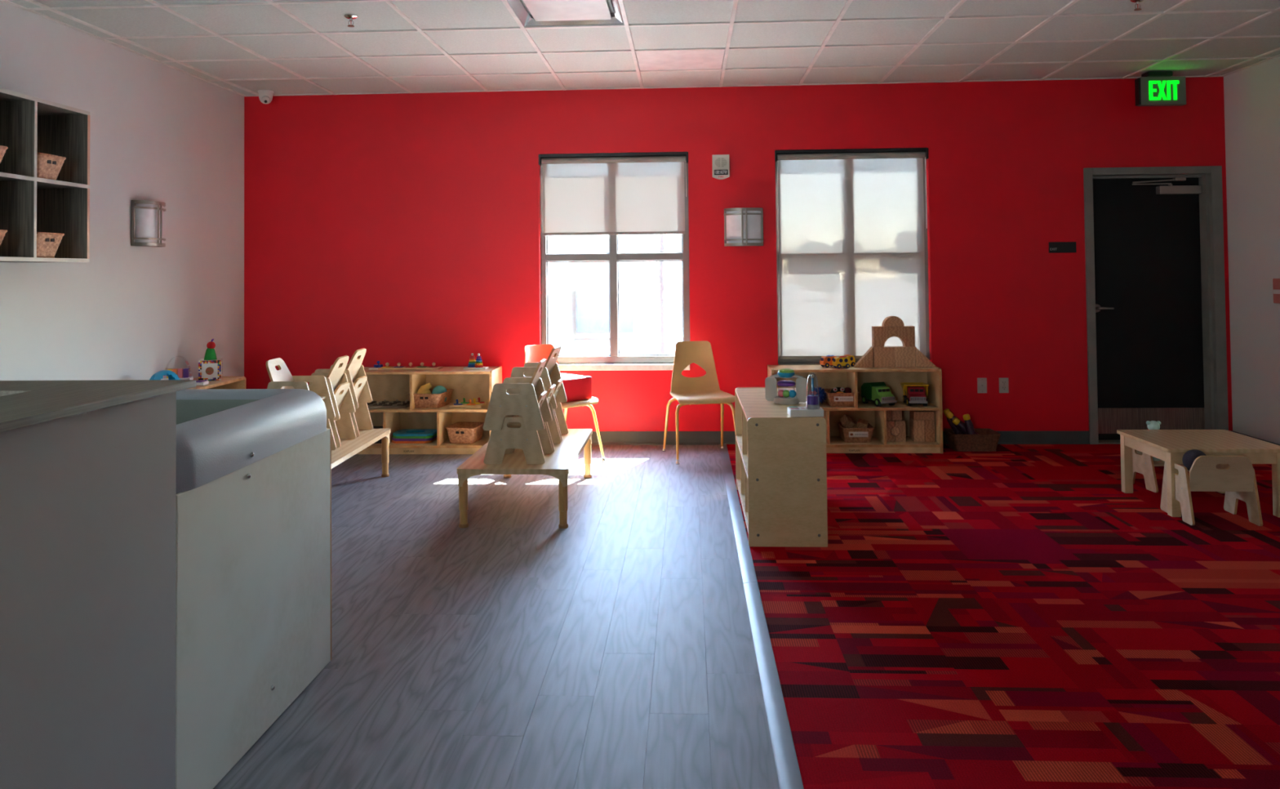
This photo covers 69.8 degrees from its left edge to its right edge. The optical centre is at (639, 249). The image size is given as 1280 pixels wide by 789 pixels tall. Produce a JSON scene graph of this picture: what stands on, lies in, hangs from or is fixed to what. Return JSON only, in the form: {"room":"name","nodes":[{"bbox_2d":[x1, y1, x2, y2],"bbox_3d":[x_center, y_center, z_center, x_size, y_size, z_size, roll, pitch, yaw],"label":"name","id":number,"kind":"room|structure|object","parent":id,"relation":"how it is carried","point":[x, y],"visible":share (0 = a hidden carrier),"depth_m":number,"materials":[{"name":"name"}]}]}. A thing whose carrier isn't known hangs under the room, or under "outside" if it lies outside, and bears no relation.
{"room":"children's room","nodes":[
{"label":"children's room","id":0,"kind":"room"},
{"bbox_2d":[0,391,176,788],"bbox_3d":[-1.907,0.819,0.098,1.405,1.064,4.210,-1,-1,3],"label":"base cabinet","id":1,"kind":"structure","parent":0,"point":[88,500],"depth_m":1.85,"materials":[{"name":"laminate"}]},
{"bbox_2d":[0,379,195,431],"bbox_3d":[-1.907,0.279,0.129,1.455,0.017,4.245,-1,-1,3],"label":"countertop","id":2,"kind":"structure","parent":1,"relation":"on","point":[23,403],"depth_m":1.95,"materials":[{"name":"grey laminate"}]},
{"bbox_2d":[0,0,244,380],"bbox_3d":[-3.482,-0.014,2.299,0.150,2.868,10.000,-1,-1,3],"label":"wall","id":3,"kind":"structure","parent":0,"point":[159,132],"depth_m":5.80,"materials":[{"name":"grey paint"}]},
{"bbox_2d":[0,88,89,262],"bbox_3d":[-3.155,-0.352,4.351,0.297,0.815,1.227,-1,-1,3],"label":"cubby","id":4,"kind":"object","parent":3,"relation":"attached to","point":[30,204],"visible":1,"depth_m":4.75,"materials":[{"name":"wood"}]},
{"bbox_2d":[36,231,64,257],"bbox_3d":[-3.123,-0.022,4.675,0.262,0.129,0.222,-1,-1,3],"label":"wicker basket","id":5,"kind":"object","parent":4,"relation":"on","point":[47,243],"visible":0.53,"depth_m":4.67,"materials":[{"name":"brown wicker"}]},
{"bbox_2d":[36,152,66,180],"bbox_3d":[-3.127,-0.419,4.695,0.262,0.129,0.222,-1,-1,3],"label":"wicker basket","id":6,"kind":"object","parent":4,"relation":"on","point":[48,166],"visible":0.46,"depth_m":4.68,"materials":[{"name":"brown wicker"}]},
{"bbox_2d":[131,200,165,246],"bbox_3d":[-3.166,-0.167,5.955,0.105,0.290,0.303,-1,-1,3],"label":"wall sconce","id":7,"kind":"object","parent":3,"relation":"attached to","point":[147,216],"visible":1,"depth_m":5.87,"materials":[{"name":"glass"}]},
{"bbox_2d":[135,203,163,243],"bbox_3d":[-3.173,-0.167,5.955,0.083,0.256,0.271,-1,-1,3],"label":"diffuser","id":8,"kind":"object","parent":7,"relation":"attached to","point":[148,216],"depth_m":5.88,"materials":[{"name":"glass"}]},
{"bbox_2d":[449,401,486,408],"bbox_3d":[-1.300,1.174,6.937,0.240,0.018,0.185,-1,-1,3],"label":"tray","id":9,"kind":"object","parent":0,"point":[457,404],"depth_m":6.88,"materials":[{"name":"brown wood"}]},
{"bbox_2d":[0,0,1279,96],"bbox_3d":[0.365,-1.467,2.159,7.880,0.166,10.350,-1,-1,3],"label":"ceiling","id":10,"kind":"structure","parent":0,"point":[242,47],"depth_m":5.71,"materials":[{"name":"tile"}]},
{"bbox_2d":[257,89,273,103],"bbox_3d":[-2.914,-1.184,7.135,0.116,0.100,0.118,-1,-1,3],"label":"security camera","id":11,"kind":"object","parent":10,"relation":"attached to","point":[265,96],"visible":1,"depth_m":7.09,"materials":[{"name":"white plastic"}]},
{"bbox_2d":[506,0,624,27],"bbox_3d":[-0.414,-1.361,4.751,0.586,0.094,1.195,-1,-1,3],"label":"ceiling light","id":12,"kind":"object","parent":10,"relation":"attached to","point":[531,13],"visible":0.88,"depth_m":5.16,"materials":[{"name":"white plastic"}]},
{"bbox_2d":[635,49,724,71],"bbox_3d":[0.275,-1.290,6.239,0.586,0.010,0.586,-1,-1,3],"label":"ceiling panel","id":13,"kind":"object","parent":10,"relation":"attached to","point":[708,59],"visible":1,"depth_m":6.24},
{"bbox_2d":[1134,71,1186,106],"bbox_3d":[3.835,-1.184,6.753,0.343,0.243,0.100,-1,-1,1],"label":"exit sign","id":14,"kind":"object","parent":10,"relation":"hanging from","point":[1153,88],"visible":1,"depth_m":6.72,"materials":[{"name":"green plastic"}]},
{"bbox_2d":[244,76,1232,431],"bbox_3d":[0.643,0.067,7.190,7.880,2.868,0.200,-1,-1,3],"label":"wall","id":15,"kind":"structure","parent":0,"point":[404,228],"depth_m":7.11,"materials":[{"name":"red paint"}]},
{"bbox_2d":[539,155,689,364],"bbox_3d":[-0.197,0.069,7.237,1.169,1.647,0.095,-1,-1,3],"label":"window","id":16,"kind":"structure","parent":15,"relation":"in","point":[613,256],"depth_m":7.19,"materials":[{"name":"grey metal"}]},
{"bbox_2d":[538,151,688,235],"bbox_3d":[-0.206,-0.436,7.172,1.173,0.638,0.058,-1,-1,3],"label":"roller shade","id":17,"kind":"object","parent":16,"relation":"attached to","point":[602,193],"visible":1,"depth_m":7.19,"materials":[{"name":"white fabric"}]},
{"bbox_2d":[558,363,689,370],"bbox_3d":[-0.193,0.913,7.133,1.161,0.046,0.072,-1,-1,3],"label":"trim","id":18,"kind":"structure","parent":15,"relation":"attached to","point":[583,366],"depth_m":7.10,"materials":[{"name":"stone"}]},
{"bbox_2d":[711,154,729,179],"bbox_3d":[0.625,-0.639,7.083,0.132,0.190,0.051,-1,-1,3],"label":"fire alarm","id":19,"kind":"object","parent":15,"relation":"attached to","point":[720,162],"visible":1,"depth_m":7.07,"materials":[{"name":"white plastic"}]},
{"bbox_2d":[724,207,763,246],"bbox_3d":[0.798,-0.175,7.035,0.303,0.290,0.105,-1,-1,3],"label":"wall sconce","id":20,"kind":"object","parent":15,"relation":"attached to","point":[743,226],"visible":1,"depth_m":7.01,"materials":[{"name":"glass"}]},
{"bbox_2d":[591,431,1089,444],"bbox_3d":[0.127,1.453,7.075,6.530,0.102,0.016,-1,-1,3],"label":"baseboard","id":21,"kind":"structure","parent":15,"relation":"attached to","point":[607,437],"depth_m":7.06,"materials":[{"name":"rubber"}]},
{"bbox_2d":[775,157,929,362],"bbox_3d":[1.640,0.048,7.141,1.167,1.647,0.095,-1,-1,3],"label":"window","id":22,"kind":"structure","parent":15,"relation":"in","point":[926,238],"depth_m":7.09,"materials":[{"name":"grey metal"}]},
{"bbox_2d":[774,147,928,358],"bbox_3d":[1.636,0.031,7.064,1.171,1.614,0.058,-1,-1,3],"label":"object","id":23,"kind":"structure","parent":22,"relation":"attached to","point":[851,252],"depth_m":7.08,"materials":[{"name":"glass"}]},
{"bbox_2d":[977,377,986,392],"bbox_3d":[2.598,1.030,6.959,0.070,0.115,0.011,-1,-1,3],"label":"plate","id":24,"kind":"object","parent":15,"relation":"attached to","point":[981,382],"visible":1,"depth_m":6.96,"materials":[{"name":"beige plastic"}]},
{"bbox_2d":[999,377,1008,392],"bbox_3d":[2.760,1.028,6.952,0.070,0.115,0.010,-1,-1,3],"label":"power outlet","id":25,"kind":"object","parent":15,"relation":"attached to","point":[1003,382],"visible":1,"depth_m":6.95,"materials":[{"name":"beige plastic"}]},
{"bbox_2d":[1048,241,1075,253],"bbox_3d":[3.206,-0.018,6.955,0.202,0.082,0.007,-1,-1,3],"label":"plaque","id":26,"kind":"object","parent":15,"relation":"attached to","point":[1054,246],"visible":1,"depth_m":6.95,"materials":[{"name":"black plastic"}]},
{"bbox_2d":[1083,165,1228,444],"bbox_3d":[3.887,0.420,6.984,1.012,2.088,0.178,-1,-1,3],"label":"door","id":27,"kind":"structure","parent":15,"relation":"in","point":[1156,319],"depth_m":7.02,"materials":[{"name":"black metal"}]},
{"bbox_2d":[213,443,1279,788],"bbox_3d":[0.393,1.423,2.087,7.880,0.108,10.350,-1,-1,3],"label":"floor","id":28,"kind":"structure","parent":0,"point":[1011,616],"depth_m":3.33,"materials":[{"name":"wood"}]},
{"bbox_2d":[186,376,245,389],"bbox_3d":[-3.026,1.200,5.967,0.345,0.614,1.220,-1,-1,3],"label":"storage shelf","id":29,"kind":"object","parent":28,"relation":"on","point":[226,382],"visible":0.06,"depth_m":6.47,"materials":[{"name":"brown wood"}]},
{"bbox_2d":[149,369,179,379],"bbox_3d":[-3.024,0.829,5.831,0.216,0.127,0.216,-1,-1,3],"label":"toy","id":30,"kind":"object","parent":29,"relation":"on","point":[159,375],"visible":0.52,"depth_m":5.81,"materials":[{"name":"blue plastic"}]},
{"bbox_2d":[162,355,193,379],"bbox_3d":[-3.093,0.806,6.136,0.170,0.189,0.100,0,-1,-14],"label":"toy","id":31,"kind":"object","parent":29,"relation":"on","point":[183,373],"visible":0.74,"depth_m":6.12,"materials":[{"name":"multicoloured plastic"}]},
{"bbox_2d":[198,338,222,380],"bbox_3d":[-2.999,0.764,6.402,0.142,0.286,0.142,0,-2,-21],"label":"toy","id":32,"kind":"object","parent":29,"relation":"on","point":[210,368],"visible":0.98,"depth_m":6.35,"materials":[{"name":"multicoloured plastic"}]},
{"bbox_2d":[175,388,331,788],"bbox_3d":[-1.439,0.937,2.715,0.718,0.940,0.992,-1,-1,3],"label":"cabinet","id":33,"kind":"object","parent":28,"relation":"on","point":[253,513],"visible":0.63,"depth_m":2.58,"materials":[{"name":"white metal"}]},
{"bbox_2d":[331,428,391,476],"bbox_3d":[-1.957,1.330,5.478,0.592,0.310,1.235,-1,-1,1],"label":"table","id":34,"kind":"object","parent":28,"relation":"on","point":[348,447],"visible":0.3,"depth_m":5.71,"materials":[{"name":"brown wood"}]},
{"bbox_2d":[326,418,336,449],"bbox_3d":[-1.944,0.986,5.220,0.331,0.362,0.294,-1,-1,1],"label":"chair","id":35,"kind":"object","parent":34,"relation":"on","point":[328,424],"visible":0.02,"depth_m":5.35,"materials":[{"name":"wood"}]},
{"bbox_2d":[266,357,335,418],"bbox_3d":[-1.946,0.800,5.210,0.331,0.362,0.294,-1,-1,1],"label":"chair","id":36,"kind":"object","parent":35,"relation":"on","point":[282,378],"visible":0.48,"depth_m":5.29,"materials":[{"name":"wood"}]},
{"bbox_2d":[329,382,355,447],"bbox_3d":[-1.937,0.995,5.575,0.331,0.362,0.294,-1,-1,1],"label":"chair","id":37,"kind":"object","parent":34,"relation":"on","point":[344,424],"visible":0.43,"depth_m":5.70,"materials":[{"name":"wood"}]},
{"bbox_2d":[301,355,355,419],"bbox_3d":[-1.939,0.829,5.565,0.331,0.362,0.294,-1,-1,1],"label":"chair","id":38,"kind":"object","parent":37,"relation":"on","point":[336,375],"visible":0.43,"depth_m":5.62,"materials":[{"name":"wood"}]},
{"bbox_2d":[336,375,373,436],"bbox_3d":[-1.931,1.003,5.915,0.331,0.362,0.294,-1,-1,1],"label":"chair","id":39,"kind":"object","parent":34,"relation":"on","point":[361,417],"visible":0.34,"depth_m":6.04,"materials":[{"name":"wood"}]},
{"bbox_2d":[315,347,372,408],"bbox_3d":[-1.934,0.822,5.905,0.331,0.362,0.294,-1,-1,1],"label":"chair","id":40,"kind":"object","parent":39,"relation":"on","point":[354,370],"visible":0.44,"depth_m":5.94,"materials":[{"name":"wood"}]},
{"bbox_2d":[356,365,502,453],"bbox_3d":[-1.688,1.212,6.973,1.216,0.614,0.378,-1,-1,3],"label":"storage shelf","id":41,"kind":"object","parent":28,"relation":"on","point":[390,385],"visible":0.57,"depth_m":7.09,"materials":[{"name":"brown wood"}]},
{"bbox_2d":[366,399,409,408],"bbox_3d":[-1.943,1.172,6.993,0.390,0.038,0.250,-1,-1,3],"label":"puzzle","id":42,"kind":"object","parent":41,"relation":"on","point":[374,404],"visible":0.84,"depth_m":6.91},
{"bbox_2d":[377,362,442,369],"bbox_3d":[-1.751,0.885,6.995,0.470,0.049,0.110,-1,-1,3],"label":"puzzle","id":43,"kind":"object","parent":41,"relation":"on","point":[398,366],"visible":1,"depth_m":6.95,"materials":[{"name":"brown wood"}]},
{"bbox_2d":[391,437,436,443],"bbox_3d":[-1.716,1.443,6.975,0.310,0.016,0.220,-1,-1,3],"label":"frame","id":44,"kind":"object","parent":41,"relation":"on","point":[435,438],"visible":0.38,"depth_m":6.87,"materials":[{"name":"orange plastic"}]},
{"bbox_2d":[391,435,436,440],"bbox_3d":[-1.713,1.426,6.975,0.310,0.016,0.220,-1,-1,3],"label":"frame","id":45,"kind":"object","parent":44,"relation":"on","point":[434,437],"visible":0.38,"depth_m":6.87,"materials":[{"name":"purple plastic"}]},
{"bbox_2d":[392,431,436,438],"bbox_3d":[-1.710,1.408,6.975,0.310,0.016,0.220,-1,-1,3],"label":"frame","id":46,"kind":"object","parent":45,"relation":"on","point":[435,434],"visible":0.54,"depth_m":6.87,"materials":[{"name":"green plastic"}]},
{"bbox_2d":[392,428,436,435],"bbox_3d":[-1.707,1.391,6.976,0.310,0.016,0.220,-1,-1,3],"label":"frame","id":47,"kind":"object","parent":46,"relation":"on","point":[406,432],"visible":0.96,"depth_m":6.94,"materials":[{"name":"blue plastic"}]},
{"bbox_2d":[408,388,453,408],"bbox_3d":[-1.585,1.130,6.965,0.257,0.112,0.302,-1,-1,10],"label":"wicker basket","id":48,"kind":"object","parent":41,"relation":"on","point":[431,400],"visible":0.83,"depth_m":6.84,"materials":[{"name":"brown wicker"}]},
{"bbox_2d":[417,382,431,393],"bbox_3d":[-1.637,1.076,6.939,0.126,0.138,0.124,-1,-1,3],"label":"plush toy","id":49,"kind":"object","parent":48,"relation":"in","point":[424,388],"visible":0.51,"depth_m":6.92,"materials":[{"name":"yellow fabric"}]},
{"bbox_2d":[445,421,484,443],"bbox_3d":[-1.318,1.385,6.938,0.232,0.122,0.282,-1,-1,9],"label":"wicker basket","id":50,"kind":"object","parent":41,"relation":"on","point":[460,432],"visible":0.97,"depth_m":6.83,"materials":[{"name":"brown wicker"}]},
{"bbox_2d":[449,397,486,408],"bbox_3d":[-1.300,1.154,6.938,0.240,0.059,0.185,-1,-1,3],"label":"puzzle","id":51,"kind":"object","parent":41,"relation":"on","point":[457,404],"visible":1,"depth_m":6.88,"materials":[{"name":"brown wood"}]},
{"bbox_2d":[462,352,488,368],"bbox_3d":[-1.247,0.845,6.965,0.170,0.117,0.100,-1,-1,3],"label":"toy","id":52,"kind":"object","parent":41,"relation":"on","point":[473,363],"visible":1,"depth_m":6.94,"materials":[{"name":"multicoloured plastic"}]},
{"bbox_2d":[457,428,592,528],"bbox_3d":[-0.635,1.315,5.399,0.592,0.310,1.235,-1,-1,3],"label":"table","id":53,"kind":"object","parent":28,"relation":"on","point":[558,464],"visible":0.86,"depth_m":4.87,"materials":[{"name":"brown wood"}]},
{"bbox_2d":[483,391,552,463],"bbox_3d":[-0.667,0.969,5.055,0.331,0.362,0.294,-1,-1,3],"label":"chair","id":54,"kind":"object","parent":53,"relation":"on","point":[513,433],"visible":0.85,"depth_m":4.91,"materials":[{"name":"wood"}]},
{"bbox_2d":[483,358,552,430],"bbox_3d":[-0.670,0.788,5.046,0.331,0.362,0.294,-1,-1,3],"label":"chair","id":55,"kind":"object","parent":54,"relation":"on","point":[509,397],"visible":1,"depth_m":4.90,"materials":[{"name":"wood"}]},
{"bbox_2d":[511,384,561,453],"bbox_3d":[-0.645,0.976,5.357,0.331,0.362,0.294,-1,-1,3],"label":"chair","id":56,"kind":"object","parent":53,"relation":"on","point":[552,426],"visible":0.27,"depth_m":5.48,"materials":[{"name":"wood"}]},
{"bbox_2d":[552,377,568,441],"bbox_3d":[-0.627,0.984,5.672,0.331,0.362,0.294,-1,-1,3],"label":"chair","id":57,"kind":"object","parent":53,"relation":"on","point":[558,411],"visible":0.31,"depth_m":5.79,"materials":[{"name":"wood"}]},
{"bbox_2d":[510,345,567,408],"bbox_3d":[-0.645,0.779,5.663,0.331,0.362,0.294,-1,-1,8],"label":"chair","id":58,"kind":"object","parent":57,"relation":"on","point":[550,375],"visible":0.57,"depth_m":5.62,"materials":[{"name":"wood"}]},
{"bbox_2d":[524,343,605,462],"bbox_3d":[-0.584,1.089,6.476,0.473,0.813,0.498,1,-2,-44],"label":"chair","id":59,"kind":"object","parent":28,"relation":"on","point":[535,353],"visible":0.33,"depth_m":6.54,"materials":[{"name":"beige plastic"}]},
{"bbox_2d":[560,373,591,402],"bbox_3d":[-0.570,0.977,6.476,0.335,0.162,0.330,1,-2,-44],"label":"box","id":60,"kind":"object","parent":59,"relation":"on","point":[576,387],"visible":0.36,"depth_m":6.39,"materials":[{"name":"red plastic"}]},
{"bbox_2d":[662,340,735,464],"bbox_3d":[0.435,1.083,6.621,0.473,0.813,0.498,0,-1,-10],"label":"chair","id":61,"kind":"object","parent":28,"relation":"on","point":[704,389],"visible":0.98,"depth_m":6.79,"materials":[{"name":"beige wood"}]},
{"bbox_2d":[734,386,827,546],"bbox_3d":[0.740,1.133,4.999,0.377,0.618,1.179,-1,-1,3],"label":"storage shelf","id":62,"kind":"object","parent":28,"relation":"on","point":[781,463],"visible":0.93,"depth_m":4.42,"materials":[{"name":"brown wood"}]},
{"bbox_2d":[764,368,808,404],"bbox_3d":[0.789,0.733,4.943,0.195,0.184,0.140,0,-1,-17],"label":"toy","id":63,"kind":"object","parent":62,"relation":"on","point":[786,397],"visible":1,"depth_m":4.91,"materials":[{"name":"beige plastic"}]},
{"bbox_2d":[786,406,823,417],"bbox_3d":[0.815,0.797,4.514,0.164,0.036,0.110,-1,-1,1],"label":"toy","id":64,"kind":"object","parent":62,"relation":"on","point":[793,411],"visible":0.98,"depth_m":4.46,"materials":[{"name":"white plastic"}]},
{"bbox_2d":[805,373,819,408],"bbox_3d":[0.850,0.692,4.510,0.068,0.172,0.068,-1,-1,3],"label":"tube","id":65,"kind":"object","parent":64,"relation":"on","point":[813,401],"visible":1,"depth_m":4.49,"materials":[{"name":"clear plastic"}]},
{"bbox_2d":[767,364,942,453],"bbox_3d":[1.581,1.176,6.819,1.222,0.614,0.350,-1,-1,3],"label":"storage shelf","id":66,"kind":"object","parent":28,"relation":"on","point":[830,377],"visible":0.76,"depth_m":6.77,"materials":[{"name":"brown wood"}]},
{"bbox_2d":[810,386,826,403],"bbox_3d":[1.327,1.085,6.830,0.134,0.135,0.134,-1,-1,3],"label":"ball","id":67,"kind":"object","parent":66,"relation":"on","point":[820,393],"visible":0.57,"depth_m":6.79,"materials":[{"name":"blue plastic"}]},
{"bbox_2d":[819,355,835,367],"bbox_3d":[1.409,0.830,6.836,0.121,0.090,0.079,0,-1,-17],"label":"toy car","id":68,"kind":"object","parent":66,"relation":"on","point":[825,361],"visible":0.77,"depth_m":6.80,"materials":[{"name":"orange plastic"}]},
{"bbox_2d":[822,388,859,406],"bbox_3d":[1.495,1.099,6.820,0.237,0.104,0.262,-1,-1,3],"label":"wicker basket","id":69,"kind":"object","parent":66,"relation":"on","point":[833,399],"visible":0.77,"depth_m":6.71,"materials":[{"name":"brown wicker"}]},
{"bbox_2d":[831,355,850,368],"bbox_3d":[1.485,0.827,6.757,0.121,0.090,0.079,0,-1,-11],"label":"bus","id":70,"kind":"object","parent":66,"relation":"on","point":[844,361],"visible":1,"depth_m":6.73,"materials":[{"name":"yellow plastic"}]},
{"bbox_2d":[836,422,874,442],"bbox_3d":[1.602,1.358,6.813,0.237,0.112,0.262,-1,-1,3],"label":"wicker basket","id":71,"kind":"object","parent":66,"relation":"on","point":[847,434],"visible":0.91,"depth_m":6.70,"materials":[{"name":"brown wicker"}]},
{"bbox_2d":[840,413,854,427],"bbox_3d":[1.539,1.278,6.814,0.091,0.110,0.104,0,-1,-6],"label":"wood block","id":72,"kind":"object","parent":71,"relation":"in","point":[846,420],"visible":0.92,"depth_m":6.79,"materials":[{"name":"brown wood"}]},
{"bbox_2d":[853,346,873,367],"bbox_3d":[1.658,0.796,6.809,0.137,0.149,0.070,-1,-1,3],"label":"wood block","id":73,"kind":"object","parent":66,"relation":"on","point":[866,360],"visible":1,"depth_m":6.77,"materials":[{"name":"brown wood"}]},
{"bbox_2d":[861,381,897,406],"bbox_3d":[1.774,1.069,6.815,0.143,0.163,0.271,0,-2,-19],"label":"toy truck","id":74,"kind":"object","parent":66,"relation":"on","point":[877,393],"visible":1,"depth_m":6.77,"materials":[{"name":"green plastic"}]},
{"bbox_2d":[871,346,894,367],"bbox_3d":[1.806,0.794,6.802,0.150,0.150,0.070,-1,-1,3],"label":"wood block","id":75,"kind":"object","parent":66,"relation":"on","point":[883,357],"visible":0.98,"depth_m":6.77,"materials":[{"name":"brown wood"}]},
{"bbox_2d":[871,325,915,346],"bbox_3d":[1.880,0.642,6.801,0.301,0.150,0.070,-1,-1,3],"label":"wood block","id":76,"kind":"object","parent":75,"relation":"on","point":[880,334],"visible":1,"depth_m":6.77,"materials":[{"name":"brown wood"}]},
{"bbox_2d":[881,315,904,326],"bbox_3d":[1.878,0.529,6.804,0.150,0.075,0.070,-1,-1,3],"label":"wood block","id":77,"kind":"object","parent":76,"relation":"on","point":[890,321],"visible":1,"depth_m":6.77,"materials":[{"name":"brown wood"}]},
{"bbox_2d":[886,420,895,441],"bbox_3d":[1.841,1.336,6.797,0.074,0.152,0.120,-1,-1,3],"label":"wood block","id":78,"kind":"object","parent":66,"relation":"on","point":[890,424],"visible":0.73,"depth_m":6.74,"materials":[{"name":"brown wood"}]},
{"bbox_2d":[894,418,906,441],"bbox_3d":[1.917,1.335,6.793,0.074,0.152,0.120,-1,-1,3],"label":"wood block","id":79,"kind":"object","parent":66,"relation":"on","point":[901,437],"visible":0.62,"depth_m":6.73,"materials":[{"name":"brown wood"}]},
{"bbox_2d":[893,346,915,367],"bbox_3d":[1.957,0.792,6.794,0.150,0.150,0.070,-1,-1,3],"label":"wood block","id":80,"kind":"object","parent":66,"relation":"on","point":[904,357],"visible":0.98,"depth_m":6.76,"materials":[{"name":"brown wood"}]},
{"bbox_2d":[900,382,928,405],"bbox_3d":[2.041,1.071,6.801,0.176,0.154,0.272,-1,-1,7],"label":"toy truck","id":81,"kind":"object","parent":66,"relation":"on","point":[913,392],"visible":1,"depth_m":6.73,"materials":[{"name":"red plastic"}]},
{"bbox_2d":[909,417,924,441],"bbox_3d":[2.052,1.331,6.796,0.077,0.158,0.140,-1,-1,3],"label":"wood block","id":82,"kind":"object","parent":66,"relation":"on","point":[917,432],"visible":0.86,"depth_m":6.73,"materials":[{"name":"brown wood"}]},
{"bbox_2d":[909,410,934,419],"bbox_3d":[2.091,1.220,6.796,0.150,0.062,0.140,-1,-1,3],"label":"wood block","id":83,"kind":"object","parent":82,"relation":"on","point":[915,415],"visible":0.76,"depth_m":6.73,"materials":[{"name":"brown wood"}]},
{"bbox_2d":[915,346,936,367],"bbox_3d":[2.110,0.791,6.786,0.152,0.149,0.070,-1,-1,3],"label":"wood block","id":84,"kind":"object","parent":66,"relation":"on","point":[922,361],"visible":0.95,"depth_m":6.75,"materials":[{"name":"brown wood"}]},
{"bbox_2d":[924,419,935,441],"bbox_3d":[2.130,1.330,6.792,0.073,0.158,0.140,-1,-1,3],"label":"wood block","id":85,"kind":"object","parent":66,"relation":"on","point":[929,424],"visible":0.62,"depth_m":6.72,"materials":[{"name":"brown wood"}]},
{"bbox_2d":[943,427,1000,451],"bbox_3d":[2.449,1.403,6.763,0.352,0.129,0.262,-1,-1,3],"label":"wicker basket","id":86,"kind":"object","parent":28,"relation":"on","point":[987,439],"visible":0.97,"depth_m":6.65,"materials":[{"name":"brown wicker"}]},
{"bbox_2d":[942,408,962,434],"bbox_3d":[2.361,1.318,6.870,0.167,0.256,0.060,-1,-1,3],"label":"bottle","id":87,"kind":"object","parent":86,"relation":"in","point":[956,431],"visible":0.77,"depth_m":6.85,"materials":[{"name":"purple"}]},
{"bbox_2d":[946,411,965,434],"bbox_3d":[2.396,1.322,6.833,0.222,0.233,0.060,-1,-1,12],"label":"bottle","id":88,"kind":"object","parent":86,"relation":"in","point":[949,415],"visible":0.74,"depth_m":6.83,"materials":[{"name":"purple"}]},
{"bbox_2d":[950,415,965,434],"bbox_3d":[2.410,1.336,6.830,0.195,0.204,0.060,-1,-1,12],"label":"bottle","id":89,"kind":"object","parent":86,"relation":"in","point":[952,417],"depth_m":6.83,"materials":[{"name":"purple"}]},
{"bbox_2d":[951,417,978,434],"bbox_3d":[2.425,1.339,6.761,0.232,0.202,0.060,-1,-1,9],"label":"bottle","id":90,"kind":"object","parent":86,"relation":"in","point":[956,420],"visible":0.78,"depth_m":6.75,"materials":[{"name":"purple"}]},
{"bbox_2d":[963,413,975,434],"bbox_3d":[2.416,1.323,6.692,0.109,0.247,0.060,-1,-1,3],"label":"bottle","id":91,"kind":"object","parent":86,"relation":"in","point":[969,426],"visible":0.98,"depth_m":6.67,"materials":[{"name":"purple"}]},
{"bbox_2d":[1132,448,1189,492],"bbox_3d":[3.186,1.281,5.566,0.334,0.301,0.331,0,-1,-4],"label":"chair","id":92,"kind":"object","parent":28,"relation":"on","point":[1143,463],"visible":0.23,"depth_m":5.48,"materials":[{"name":"wood"}]},
{"bbox_2d":[1146,420,1160,460],"bbox_3d":[3.095,1.146,5.504,0.102,0.237,0.077,-1,-1,3],"label":"plush toy","id":93,"kind":"object","parent":92,"relation":"on","point":[1153,424],"visible":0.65,"depth_m":5.49,"materials":[{"name":"fabric"}]},
{"bbox_2d":[1116,429,1279,516],"bbox_3d":[3.134,1.241,5.139,0.630,0.362,0.604,-1,-1,3],"label":"table","id":94,"kind":"object","parent":28,"relation":"on","point":[1170,446],"visible":0.94,"depth_m":5.01,"materials":[{"name":"brown wood"}]},
{"bbox_2d":[1160,455,1262,525],"bbox_3d":[3.010,1.239,4.850,0.349,0.353,0.332,-1,-1,4],"label":"chair","id":95,"kind":"object","parent":28,"relation":"on","point":[1238,480],"visible":0.96,"depth_m":4.73,"materials":[{"name":"wood"}]},
{"bbox_2d":[1182,448,1206,470],"bbox_3d":[2.904,1.104,4.790,0.120,0.117,0.120,-1,-1,3],"label":"ball","id":96,"kind":"object","parent":95,"relation":"in","point":[1188,457],"visible":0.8,"depth_m":4.77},
{"bbox_2d":[1223,56,1279,444],"bbox_3d":[4.237,-0.100,1.898,0.150,2.868,10.000,-1,-1,3],"label":"wall","id":97,"kind":"structure","parent":0,"point":[1251,95],"depth_m":6.58,"materials":[{"name":"grey paint"}]},
{"bbox_2d":[1272,278,1279,303],"bbox_3d":[4.364,0.281,6.242,0.055,0.170,0.120,-1,-1,3],"label":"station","id":98,"kind":"object","parent":97,"relation":"attached to","point":[1276,282],"visible":1,"depth_m":6.25,"materials":[{"name":"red plastic"}]},
{"label":"outside","id":99,"kind":"structure","parent":0,"visible":0},
{"bbox_2d":[548,337,676,355],"bbox_3d":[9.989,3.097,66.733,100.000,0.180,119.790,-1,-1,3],"label":"ground","id":100,"kind":"structure","parent":99,"point":[577,340],"depth_m":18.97,"materials":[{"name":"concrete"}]},
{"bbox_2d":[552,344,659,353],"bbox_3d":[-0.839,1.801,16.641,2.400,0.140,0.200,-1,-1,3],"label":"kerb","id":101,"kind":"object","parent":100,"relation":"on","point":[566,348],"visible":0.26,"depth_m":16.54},
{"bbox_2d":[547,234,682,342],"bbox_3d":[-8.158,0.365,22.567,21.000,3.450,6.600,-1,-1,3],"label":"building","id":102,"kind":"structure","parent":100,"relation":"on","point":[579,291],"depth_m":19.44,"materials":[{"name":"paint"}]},
{"bbox_2d":[643,234,682,354],"bbox_3d":[0.248,0.457,13.283,0.588,2.641,0.801,1,-2,-40],"label":"tree","id":103,"kind":"object","parent":100,"relation":"on","point":[662,350],"visible":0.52,"depth_m":13.26,"materials":[{"name":"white plant"}]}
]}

